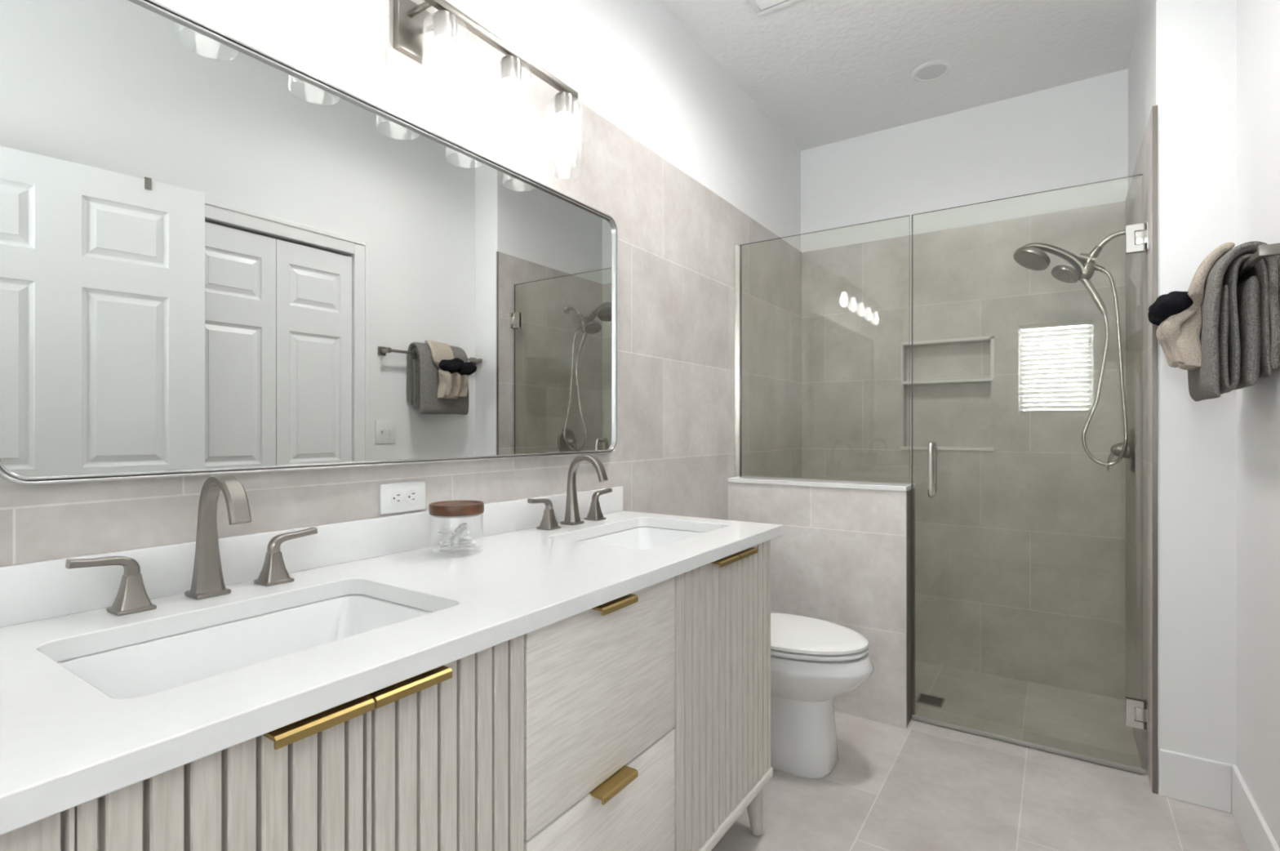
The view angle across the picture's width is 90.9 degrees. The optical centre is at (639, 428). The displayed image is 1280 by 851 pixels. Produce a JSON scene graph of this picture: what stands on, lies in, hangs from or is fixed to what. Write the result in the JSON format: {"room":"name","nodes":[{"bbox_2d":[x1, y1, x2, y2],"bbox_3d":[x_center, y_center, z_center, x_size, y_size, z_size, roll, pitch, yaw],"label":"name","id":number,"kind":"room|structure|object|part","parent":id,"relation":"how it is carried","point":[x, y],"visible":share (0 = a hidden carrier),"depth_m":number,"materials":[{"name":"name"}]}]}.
{"room":"bathroom","nodes":[
{"label":"bathroom","id":0,"kind":"room"},
{"bbox_2d":[444,0,800,251],"bbox_3d":[-0.377,-0.228,1.779,0.110,2.745,4.780,0,0,34],"label":"wall","id":1,"kind":"structure","parent":0,"point":[633,63],"depth_m":2.38,"materials":[{"name":"white paint"}]},
{"bbox_2d":[0,0,617,484],"bbox_3d":[-0.489,-0.303,1.467,0.029,0.764,1.456,0,0,34],"label":"wall mirror","id":2,"kind":"object","parent":1,"relation":"attached to","point":[217,254],"visible":1,"depth_m":1.14,"materials":[{"name":"silver mirror"}]},
{"bbox_2d":[0,485,622,626],"bbox_3d":[-0.531,0.234,1.413,0.019,0.082,1.681,0,0,34],"label":"backsplash","id":3,"kind":"structure","parent":1,"relation":"attached to","point":[37,590],"depth_m":1.14,"materials":[{"name":"white stone"}]},
{"bbox_2d":[0,0,801,565],"bbox_3d":[-0.331,0.096,1.740,0.010,2.217,4.526,0,0,34],"label":"wall tile","id":4,"kind":"structure","parent":1,"relation":"attached to","point":[673,452],"depth_m":1.99,"materials":[{"name":"beige tile"}]},
{"bbox_2d":[379,480,425,514],"bbox_3d":[-0.533,0.154,1.421,0.009,0.067,0.116,0,0,34],"label":"wall outlet","id":5,"kind":"object","parent":4,"relation":"attached to","point":[404,496],"visible":1,"depth_m":1.42,"materials":[{"name":"white plastic"}]},
{"bbox_2d":[390,490,403,505],"bbox_3d":[-0.542,0.154,1.403,0.004,0.033,0.033,0,0,34],"label":"receptacle","id":6,"kind":"object","parent":5,"relation":"attached to","point":[396,496],"depth_m":1.40,"materials":[{"name":"grey plastic"}]},
{"bbox_2d":[405,488,417,503],"bbox_3d":[-0.520,0.154,1.436,0.004,0.033,0.033,0,0,34],"label":"receptacle","id":7,"kind":"object","parent":5,"relation":"attached to","point":[411,495],"depth_m":1.43,"materials":[{"name":"grey plastic"}]},
{"bbox_2d":[393,0,577,151],"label":"vanity light","id":8,"kind":"object","parent":4,"relation":"attached to","point":[422,36],"depth_m":1.45,"materials":[{"name":"silver metal"}]},
{"bbox_3d":[-0.430,-0.800,1.394,0.098,0.194,0.098,0,0,34],"label":"lamp shade","id":9,"kind":"part","parent":8,"relation":"part of","materials":[{"name":"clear glass"}]},
{"bbox_3d":[-0.430,-0.807,1.394,0.054,0.092,0.054,0,0,34],"label":"bulb","id":10,"kind":"part","parent":8,"relation":"part of","materials":[{"name":"white glass"}]},
{"bbox_2d":[433,9,457,48],"bbox_3d":[-0.430,-0.887,1.394,0.052,0.068,0.052,0,0,34],"label":"socket","id":11,"kind":"object","parent":8,"relation":"attached to","point":[445,21],"depth_m":1.38,"materials":[{"name":"glass"}]},
{"bbox_2d":[500,54,521,88],"bbox_3d":[-0.319,-0.887,1.560,0.052,0.068,0.052,0,0,34],"label":"socket","id":12,"kind":"object","parent":8,"relation":"attached to","point":[510,64],"depth_m":1.54,"materials":[{"name":"glass"}]},
{"bbox_3d":[-0.319,-0.800,1.560,0.098,0.194,0.098,0,0,34],"label":"lamp shade","id":13,"kind":"part","parent":8,"relation":"part of","materials":[{"name":"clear glass"}]},
{"bbox_3d":[-0.319,-0.807,1.560,0.054,0.092,0.054,0,0,34],"label":"bulb","id":14,"kind":"part","parent":8,"relation":"part of","materials":[{"name":"white glass"}]},
{"bbox_2d":[554,91,573,119],"bbox_3d":[-0.208,-0.887,1.726,0.052,0.068,0.052,0,0,34],"label":"socket","id":15,"kind":"object","parent":8,"relation":"attached to","point":[563,101],"depth_m":1.71,"materials":[{"name":"glass"}]},
{"bbox_3d":[-0.208,-0.800,1.726,0.098,0.194,0.098,0,0,34],"label":"lamp shade","id":16,"kind":"part","parent":8,"relation":"part of","materials":[{"name":"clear glass"}]},
{"bbox_3d":[-0.208,-0.807,1.726,0.054,0.092,0.054,0,0,34],"label":"bulb","id":17,"kind":"part","parent":8,"relation":"part of","materials":[{"name":"white glass"}]},
{"bbox_2d":[729,482,905,728],"bbox_3d":[0.752,0.722,2.684,0.742,0.965,0.172,0,0,34],"label":"wall","id":18,"kind":"structure","parent":0,"point":[838,557],"depth_m":2.53,"materials":[{"name":"tile"}]},
{"bbox_2d":[728,482,906,728],"bbox_3d":[0.708,0.692,2.614,0.746,0.905,0.010,0,0,34],"label":"trim","id":19,"kind":"structure","parent":18,"relation":"attached to","point":[728,482],"depth_m":2.41,"materials":[{"name":"white metal"}]},
{"bbox_2d":[728,475,915,491],"bbox_3d":[0.754,0.230,2.682,0.748,0.019,0.186,0,0,34],"label":"trim","id":20,"kind":"structure","parent":18,"relation":"on","point":[902,486],"depth_m":2.60,"materials":[{"name":"white stone"}]},
{"bbox_2d":[733,214,910,484],"bbox_3d":[0.750,-0.310,2.682,0.740,1.062,0.048,0,0,34],"label":"glass wall","id":21,"kind":"structure","parent":20,"relation":"on","point":[737,248],"depth_m":2.88,"materials":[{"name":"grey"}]},
{"bbox_2d":[906,487,915,726],"bbox_3d":[1.064,0.722,2.480,0.004,0.965,0.163,0,0,34],"label":"trim","id":22,"kind":"structure","parent":18,"relation":"attached to","point":[909,491],"depth_m":2.47,"materials":[{"name":"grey metal"}]},
{"bbox_2d":[659,0,1141,151],"bbox_3d":[0.652,-1.651,0.791,2.920,0.100,5.280,0,0,34],"label":"ceiling","id":23,"kind":"structure","parent":0,"point":[824,72],"depth_m":2.66,"materials":[{"name":"white paint"}]},
{"bbox_2d":[746,0,801,17],"bbox_3d":[0.485,-1.594,2.238,0.266,0.013,0.300,0,0,34],"label":"ceiling vent","id":24,"kind":"object","parent":23,"relation":"in","point":[761,7],"visible":1,"depth_m":2.37,"materials":[{"name":"white paint"}]},
{"bbox_2d":[911,60,951,82],"bbox_3d":[1.306,-1.597,2.822,0.166,0.008,0.166,0,0,34],"label":"recessed light","id":25,"kind":"object","parent":23,"relation":"in","point":[935,70],"visible":1,"depth_m":2.81,"materials":[{"name":"white paint"}]},
{"bbox_2d":[800,68,1128,252],"bbox_3d":[1.710,-0.168,3.184,1.800,2.865,0.124,0,0,34],"label":"wall","id":26,"kind":"structure","parent":0,"point":[1073,134],"depth_m":3.14,"materials":[{"name":"white paint"}]},
{"bbox_2d":[900,335,994,450],"bbox_3d":[1.575,-0.172,3.234,0.434,0.564,0.095,0,0,34],"label":"trim","id":27,"kind":"structure","parent":26,"relation":"attached to","point":[992,337],"depth_m":3.18,"materials":[{"name":"silver metal"}]},
{"bbox_2d":[906,341,991,447],"bbox_3d":[1.604,-0.171,3.278,0.430,0.560,0.010,0,0,34],"label":"wall niche","id":28,"kind":"object","parent":26,"relation":"attached to","point":[956,414],"visible":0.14,"depth_m":3.27,"materials":[{"name":"tile"}]},
{"bbox_2d":[801,200,1125,699],"bbox_3d":[1.547,0.096,3.213,1.476,2.217,0.010,0,0,34],"label":"wall tile","id":29,"kind":"structure","parent":26,"relation":"attached to","point":[1020,544],"depth_m":3.06,"materials":[{"name":"grey tile"}]},
{"bbox_2d":[711,710,1248,850],"bbox_3d":[0.105,1.204,0.880,1.910,0.120,3.820,0,0,34],"label":"floor","id":30,"kind":"structure","parent":0,"point":[921,785],"depth_m":1.92,"materials":[{"name":"tile"}]},
{"bbox_2d":[0,539,773,850],"bbox_3d":[-0.299,0.726,1.243,0.572,0.838,1.655,0,0,34],"label":"vanity cabinet","id":31,"kind":"object","parent":30,"relation":"on","point":[639,720],"depth_m":0.97,"materials":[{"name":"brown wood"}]},
{"bbox_3d":[-0.520,0.675,0.471,0.018,0.738,0.126,0,0,34],"label":"filler panel","id":32,"kind":"part","parent":31,"relation":"part of","materials":[{"name":"beige wood"}]},
{"bbox_3d":[-0.480,0.631,0.529,0.019,0.650,0.004,0,0,34],"label":"panel","id":33,"kind":"part","parent":31,"relation":"part of","materials":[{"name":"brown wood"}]},
{"bbox_3d":[-0.404,0.632,0.638,0.020,0.642,0.260,0,0,34],"label":"door","id":34,"kind":"part","parent":31,"relation":"part of","materials":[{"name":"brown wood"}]},
{"bbox_3d":[-0.348,0.316,0.685,0.034,0.012,0.109,0,0,34],"label":"handle","id":35,"kind":"part","parent":31,"relation":"part of","materials":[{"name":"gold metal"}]},
{"bbox_2d":[0,510,782,835],"bbox_3d":[-0.299,0.289,1.258,0.577,0.030,1.681,0,0,34],"label":"countertop","id":36,"kind":"structure","parent":31,"relation":"on","point":[65,743],"depth_m":0.82,"materials":[{"name":"white stone"}]},
{"bbox_2d":[65,473,317,615],"bbox_3d":[-0.674,0.174,1.015,0.145,0.202,0.356,0,0,34],"label":"faucet","id":37,"kind":"object","parent":36,"relation":"on","point":[207,580],"visible":1,"depth_m":1.02,"materials":[{"name":"silver metal"}]},
{"bbox_3d":[-0.787,0.203,0.926,0.019,0.035,0.083,0,0,34],"label":"lever","id":38,"kind":"part","parent":37,"relation":"part of","materials":[{"name":"silver metal"}]},
{"bbox_3d":[-0.769,0.247,0.953,0.048,0.054,0.048,0,0,34],"label":"handle","id":39,"kind":"part","parent":37,"relation":"part of","materials":[{"name":"silver metal"}]},
{"bbox_3d":[-0.674,0.174,1.015,0.145,0.202,0.050,0,0,34],"label":"spout","id":40,"kind":"part","parent":37,"relation":"part of","materials":[{"name":"silver metal"}]},
{"bbox_3d":[-0.654,0.247,1.125,0.048,0.054,0.048,0,0,34],"label":"handle","id":41,"kind":"part","parent":37,"relation":"part of","materials":[{"name":"silver metal"}]},
{"bbox_3d":[-0.636,0.203,1.153,0.019,0.035,0.083,0,0,34],"label":"lever","id":42,"kind":"part","parent":37,"relation":"part of","materials":[{"name":"silver metal"}]},
{"bbox_2d":[57,594,431,698],"bbox_3d":[-0.524,0.375,0.898,0.329,0.140,0.464,0,0,34],"label":"sink","id":43,"kind":"object","parent":36,"relation":"in","point":[153,666],"visible":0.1,"depth_m":0.98,"materials":[{"name":"white ceramic"}]},
{"bbox_2d":[428,499,484,555],"bbox_3d":[-0.404,0.219,1.388,0.117,0.110,0.117,0,0,34],"label":"glass jar","id":44,"kind":"object","parent":36,"relation":"on","point":[459,508],"visible":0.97,"depth_m":1.35,"materials":[{"name":"clear glass"}]},
{"bbox_2d":[439,543,471,546],"bbox_3d":[-0.406,0.256,1.382,0.072,0.009,0.007,0,0,4],"label":"cotton swab","id":45,"kind":"object","parent":44,"relation":"in","point":[464,544],"visible":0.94,"depth_m":1.38,"materials":[{"name":"white fabric"}]},
{"bbox_2d":[440,529,471,540],"bbox_3d":[-0.405,0.234,1.384,0.069,0.024,0.007,0,0,-1],"label":"cotton swab","id":46,"kind":"object","parent":44,"relation":"in","point":[441,531],"visible":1,"depth_m":1.38,"materials":[{"name":"white"}]},
{"bbox_3d":[-0.404,0.176,1.388,0.117,0.024,0.117,0,0,34],"label":"lid","id":47,"kind":"part","parent":44,"relation":"part of","materials":[{"name":"brown wood"}]},
{"bbox_2d":[445,522,467,542],"bbox_3d":[-0.404,0.229,1.390,0.007,0.035,0.064,0,0,29],"label":"cotton swab","id":48,"kind":"object","parent":44,"relation":"in","point":[465,523],"visible":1,"depth_m":1.39,"materials":[{"name":"white"}]},
{"bbox_2d":[448,527,466,545],"bbox_3d":[-0.400,0.236,1.379,0.007,0.030,0.067,0,0,17],"label":"cotton swab","id":49,"kind":"object","parent":44,"relation":"in","point":[464,528],"visible":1,"depth_m":1.39,"materials":[{"name":"white"}]},
{"bbox_2d":[448,527,458,542],"bbox_3d":[-0.411,0.234,1.386,0.007,0.023,0.070,0,0,-1],"label":"cotton swab","id":50,"kind":"object","parent":49,"relation":"on","point":[451,538],"visible":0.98,"depth_m":1.36,"materials":[{"name":"white"}]},
{"label":"cotton swab","id":51,"kind":"object","parent":49,"relation":"on","visible":0},
{"bbox_2d":[441,524,465,539],"bbox_3d":[-0.406,0.227,1.377,0.007,0.040,0.062,0,0,41],"label":"cotton swab","id":52,"kind":"object","parent":51,"relation":"on","point":[443,525],"visible":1,"depth_m":1.37,"materials":[{"name":"white"}]},
{"bbox_2d":[442,544,474,550],"bbox_3d":[-0.399,0.260,1.381,0.072,0.010,0.007,0,0,-22],"label":"cotton swab","id":53,"kind":"object","parent":44,"relation":"in","point":[471,545],"visible":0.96,"depth_m":1.38,"materials":[{"name":"white fabric"}]},
{"bbox_2d":[451,528,466,542],"bbox_3d":[-0.396,0.235,1.382,0.007,0.022,0.070,0,0,10],"label":"cotton swab","id":54,"kind":"object","parent":44,"relation":"in","point":[460,535],"visible":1,"depth_m":1.38,"materials":[{"name":"white"}]},
{"bbox_2d":[454,522,464,542],"bbox_3d":[-0.397,0.229,1.384,0.007,0.036,0.064,0,0,0],"label":"cotton swab","id":55,"kind":"object","parent":44,"relation":"in","point":[462,523],"visible":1,"depth_m":1.38,"materials":[{"name":"white"}]},
{"bbox_2d":[456,530,469,543],"bbox_3d":[-0.393,0.241,1.393,0.007,0.019,0.071,0,0,10],"label":"cotton swab","id":56,"kind":"object","parent":44,"relation":"in","point":[468,531],"visible":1,"depth_m":1.40,"materials":[{"name":"white fabric"}]},
{"bbox_2d":[458,540,471,543],"bbox_3d":[-0.403,0.250,1.383,0.072,0.010,0.007,0,0,13],"label":"cotton swab","id":57,"kind":"object","parent":44,"relation":"in","point":[466,541],"visible":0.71,"depth_m":1.38,"materials":[{"name":"white fabric"}]},
{"bbox_2d":[457,542,477,544],"bbox_3d":[-0.393,0.255,1.387,0.072,0.011,0.007,0,0,8],"label":"cotton swab","id":58,"kind":"object","parent":44,"relation":"in","point":[471,543],"visible":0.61,"depth_m":1.38,"materials":[{"name":"white fabric"}]},
{"label":"cotton swab","id":59,"kind":"object","parent":44,"relation":"in","visible":0},
{"bbox_2d":[441,537,473,545],"bbox_3d":[-0.402,0.249,1.390,0.072,0.011,0.007,0,0,-38],"label":"cotton swab","id":60,"kind":"object","parent":59,"relation":"on","point":[472,538],"visible":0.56,"depth_m":1.38,"materials":[{"name":"white fabric"}]},
{"label":"cotton swab","id":61,"kind":"object","parent":44,"relation":"in","visible":0},
{"bbox_2d":[435,531,468,537],"bbox_3d":[-0.414,0.236,1.394,0.071,0.020,0.007,0,0,-29],"label":"cotton swab","id":62,"kind":"object","parent":61,"relation":"on","point":[437,532],"visible":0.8,"depth_m":1.38,"materials":[{"name":"white"}]},
{"bbox_2d":[527,453,612,529],"bbox_3d":[-0.156,0.174,1.791,0.145,0.202,0.356,0,0,34],"label":"faucet","id":63,"kind":"object","parent":36,"relation":"on","point":[548,522],"visible":1,"depth_m":1.80,"materials":[{"name":"silver metal"}]},
{"bbox_3d":[-0.269,0.203,1.702,0.019,0.035,0.083,0,0,34],"label":"lever","id":64,"kind":"part","parent":63,"relation":"part of","materials":[{"name":"silver metal"}]},
{"bbox_3d":[-0.250,0.247,1.730,0.048,0.054,0.048,0,0,34],"label":"handle","id":65,"kind":"part","parent":63,"relation":"part of","materials":[{"name":"silver metal"}]},
{"bbox_3d":[-0.156,0.174,1.791,0.145,0.202,0.050,0,0,34],"label":"spout","id":66,"kind":"part","parent":63,"relation":"part of","materials":[{"name":"silver metal"}]},
{"bbox_3d":[-0.135,0.247,1.902,0.048,0.054,0.048,0,0,34],"label":"handle","id":67,"kind":"part","parent":63,"relation":"part of","materials":[{"name":"silver metal"}]},
{"bbox_3d":[-0.117,0.203,1.929,0.019,0.035,0.083,0,0,34],"label":"lever","id":68,"kind":"part","parent":63,"relation":"part of","materials":[{"name":"silver metal"}]},
{"bbox_2d":[577,526,704,549],"bbox_3d":[0.009,0.375,1.696,0.329,0.140,0.474,0,0,34],"label":"sink","id":69,"kind":"object","parent":36,"relation":"in","point":[639,537],"visible":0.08,"depth_m":1.90,"materials":[{"name":"white ceramic"}]},
{"bbox_3d":[-0.286,0.316,0.778,0.034,0.012,0.108,0,0,34],"label":"handle","id":70,"kind":"part","parent":31,"relation":"part of","materials":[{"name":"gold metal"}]},
{"bbox_3d":[-0.257,0.632,0.859,0.020,0.642,0.262,0,0,34],"label":"door","id":71,"kind":"part","parent":31,"relation":"part of","materials":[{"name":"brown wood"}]},
{"bbox_3d":[-0.058,0.795,1.157,0.021,0.317,0.445,0,0,34],"label":"drawer","id":72,"kind":"part","parent":31,"relation":"part of","materials":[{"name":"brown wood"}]},
{"bbox_3d":[-0.058,0.472,1.157,0.021,0.321,0.445,0,0,34],"label":"drawer","id":73,"kind":"part","parent":31,"relation":"part of","materials":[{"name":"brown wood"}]},
{"bbox_3d":[-0.047,0.640,1.136,0.034,0.012,0.107,0,0,34],"label":"handle","id":74,"kind":"part","parent":31,"relation":"part of","materials":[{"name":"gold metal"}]},
{"bbox_3d":[-0.047,0.316,1.136,0.034,0.012,0.107,0,0,34],"label":"handle","id":75,"kind":"part","parent":31,"relation":"part of","materials":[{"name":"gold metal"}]},
{"bbox_3d":[0.141,0.632,1.455,0.020,0.642,0.261,0,0,34],"label":"door","id":76,"kind":"part","parent":31,"relation":"part of","materials":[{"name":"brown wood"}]},
{"bbox_3d":[0.201,0.316,1.508,0.034,0.012,0.102,0,0,34],"label":"handle","id":77,"kind":"part","parent":31,"relation":"part of","materials":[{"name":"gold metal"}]},
{"bbox_3d":[-0.274,0.972,1.302,0.548,0.030,1.528,0,0,34],"label":"rail","id":78,"kind":"part","parent":31,"relation":"part of","materials":[{"name":"brown wood"}]},
{"bbox_3d":[0.263,0.316,1.601,0.034,0.012,0.106,0,0,34],"label":"handle","id":79,"kind":"part","parent":31,"relation":"part of","materials":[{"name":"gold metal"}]},
{"bbox_3d":[0.288,0.632,1.675,0.020,0.642,0.260,0,0,34],"label":"door","id":80,"kind":"part","parent":31,"relation":"part of","materials":[{"name":"brown wood"}]},
{"bbox_3d":[0.316,1.065,1.778,0.060,0.160,0.060,0,0,34],"label":"leg","id":81,"kind":"part","parent":31,"relation":"part of","materials":[{"name":"brown wood"}]},
{"bbox_2d":[770,612,874,777],"bbox_3d":[0.460,0.772,2.248,0.717,0.745,0.426,0,0,34],"label":"toilet","id":82,"kind":"object","parent":30,"relation":"on","point":[814,661],"visible":0.38,"depth_m":2.07,"materials":[{"name":"white ceramic"}]},
{"bbox_3d":[0.539,0.732,2.195,0.492,0.016,0.366,0,0,34],"label":"seat","id":83,"kind":"part","parent":82,"relation":"part of","materials":[{"name":"white plastic"}]},
{"bbox_3d":[0.538,0.709,2.196,0.496,0.024,0.366,0,0,34],"label":"lid","id":84,"kind":"part","parent":82,"relation":"part of","materials":[{"name":"white plastic"}]},
{"bbox_2d":[915,659,1142,768],"bbox_3d":[1.432,1.264,2.868,1.910,0.120,0.960,0,0,34],"label":"floor","id":85,"kind":"structure","parent":0,"point":[1086,723],"depth_m":2.68,"materials":[{"name":"tile"}]},
{"bbox_2d":[915,693,945,707],"bbox_3d":[1.287,1.203,2.790,0.104,0.003,0.104,0,0,34],"label":"shower drain","id":86,"kind":"object","parent":85,"relation":"on","point":[922,698],"visible":1,"depth_m":2.79,"materials":[{"name":"grey metal"}]},
{"bbox_2d":[1128,0,1236,793],"bbox_3d":[2.023,-0.198,2.306,0.304,2.805,0.990,0,0,34],"label":"wall","id":87,"kind":"structure","parent":0,"point":[1183,62],"depth_m":1.93,"materials":[{"name":"white paint"}]},
{"bbox_2d":[1125,106,1152,791],"bbox_3d":[1.889,0.096,2.389,0.010,2.217,0.980,0,0,34],"label":"shower tile","id":88,"kind":"structure","parent":87,"relation":"attached to","point":[1144,165],"depth_m":2.26,"materials":[{"name":"grey tile"}]},
{"bbox_2d":[911,173,1148,773],"bbox_3d":[1.374,0.150,2.281,0.728,1.983,0.106,0,0,34],"label":"shower door","id":89,"kind":"structure","parent":88,"relation":"attached to","point":[1136,235],"depth_m":2.14,"materials":[{"name":"clear glass"}]},
{"bbox_3d":[1.133,0.158,2.441,0.018,0.217,0.106,0,0,34],"label":"handle","id":90,"kind":"part","parent":89,"relation":"part of","materials":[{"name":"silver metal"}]},
{"bbox_3d":[1.652,0.946,2.105,0.046,0.090,0.007,0,0,34],"label":"clamp plate","id":91,"kind":"part","parent":89,"relation":"part of","materials":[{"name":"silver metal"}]},
{"bbox_2d":[1013,223,1133,466],"bbox_3d":[1.772,-0.327,2.591,0.408,0.953,0.139,0,0,34],"label":"showerhead","id":92,"kind":"object","parent":88,"relation":"attached to","point":[1033,256],"visible":0.98,"depth_m":2.54,"materials":[{"name":"grey metal"}]},
{"bbox_3d":[1.891,-0.759,2.513,0.125,0.088,0.060,0,0,34],"label":"arm","id":93,"kind":"part","parent":92,"relation":"part of","materials":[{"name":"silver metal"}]},
{"bbox_2d":[1106,427,1136,472],"bbox_3d":[1.908,0.085,2.502,0.084,0.176,0.176,0,0,34],"label":"shower valve","id":94,"kind":"object","parent":88,"relation":"attached to","point":[1131,451],"visible":0.95,"depth_m":2.46,"materials":[{"name":"silver metal"}]},
{"bbox_3d":[1.886,0.127,2.516,0.034,0.085,0.022,0,0,34],"label":"lever","id":95,"kind":"part","parent":94,"relation":"part of","materials":[{"name":"silver metal"}]},
{"bbox_3d":[1.907,0.085,2.503,0.060,0.068,0.068,0,0,34],"label":"handle","id":96,"kind":"part","parent":94,"relation":"part of","materials":[{"name":"silver metal"}]},
{"bbox_2d":[1152,105,1157,793],"bbox_3d":[1.617,0.066,1.978,0.013,2.157,0.004,0,0,34],"label":"trim","id":97,"kind":"structure","parent":87,"relation":"attached to","point":[1154,108],"depth_m":1.98,"materials":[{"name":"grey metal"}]},
{"bbox_2d":[1159,748,1231,813],"bbox_3d":[1.693,1.073,1.923,0.168,0.144,0.012,0,0,34],"label":"baseboard","id":98,"kind":"structure","parent":87,"relation":"attached to","point":[1202,781],"depth_m":1.92,"materials":[{"name":"white paint"}]},
{"bbox_2d":[1236,0,1279,848],"bbox_3d":[0.807,-0.228,0.318,0.118,2.745,3.666,0,0,34],"label":"wall","id":99,"kind":"structure","parent":0,"point":[1258,21],"depth_m":1.66,"materials":[{"name":"white paint"}]},
{"bbox_2d":[1231,764,1279,850],"bbox_3d":[1.583,1.073,1.597,0.012,0.144,0.676,0,0,34],"label":"baseboard","id":100,"kind":"structure","parent":99,"relation":"attached to","point":[1254,828],"depth_m":1.71,"materials":[{"name":"white paint"}]},
{"bbox_2d":[1237,243,1279,279],"bbox_3d":[1.571,-0.394,1.631,0.070,0.044,0.642,0,0,34],"label":"towel bar","id":101,"kind":"object","parent":99,"relation":"attached to","point":[1268,250],"visible":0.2,"depth_m":1.40,"materials":[{"name":"silver metal"}]},
{"bbox_2d":[1187,240,1279,401],"bbox_3d":[1.548,-0.268,1.651,0.142,0.384,0.318,0,0,34],"label":"bath towel","id":102,"kind":"object","parent":101,"relation":"hanging from","point":[1240,331],"visible":0.92,"depth_m":1.54,"materials":[{"name":"grey fabric"}]},
{"bbox_2d":[1155,242,1235,370],"bbox_3d":[1.486,-0.315,1.695,0.141,0.310,0.201,0,0,34],"label":"hand towel","id":103,"kind":"object","parent":102,"relation":"on","point":[1178,335],"visible":0.86,"depth_m":1.65,"materials":[{"name":"beige fabric"}]},
{"bbox_2d":[1147,290,1193,325],"bbox_3d":[1.473,-0.333,1.749,0.106,0.091,0.239,0,0,34],"label":"washcloth","id":104,"kind":"object","parent":103,"relation":"on","point":[1166,305],"visible":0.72,"depth_m":1.68,"materials":[{"name":"black fabric"}]},
{"bbox_3d":[1.553,-0.394,1.650,0.014,0.014,0.610,0,0,34],"label":"rail","id":105,"kind":"part","parent":101,"relation":"part of","materials":[{"name":"silver metal"}]},
{"bbox_3d":[1.405,-0.394,1.383,0.070,0.044,0.044,0,0,34],"label":"post","id":106,"kind":"part","parent":101,"relation":"part of","materials":[{"name":"silver metal"}]}
]}

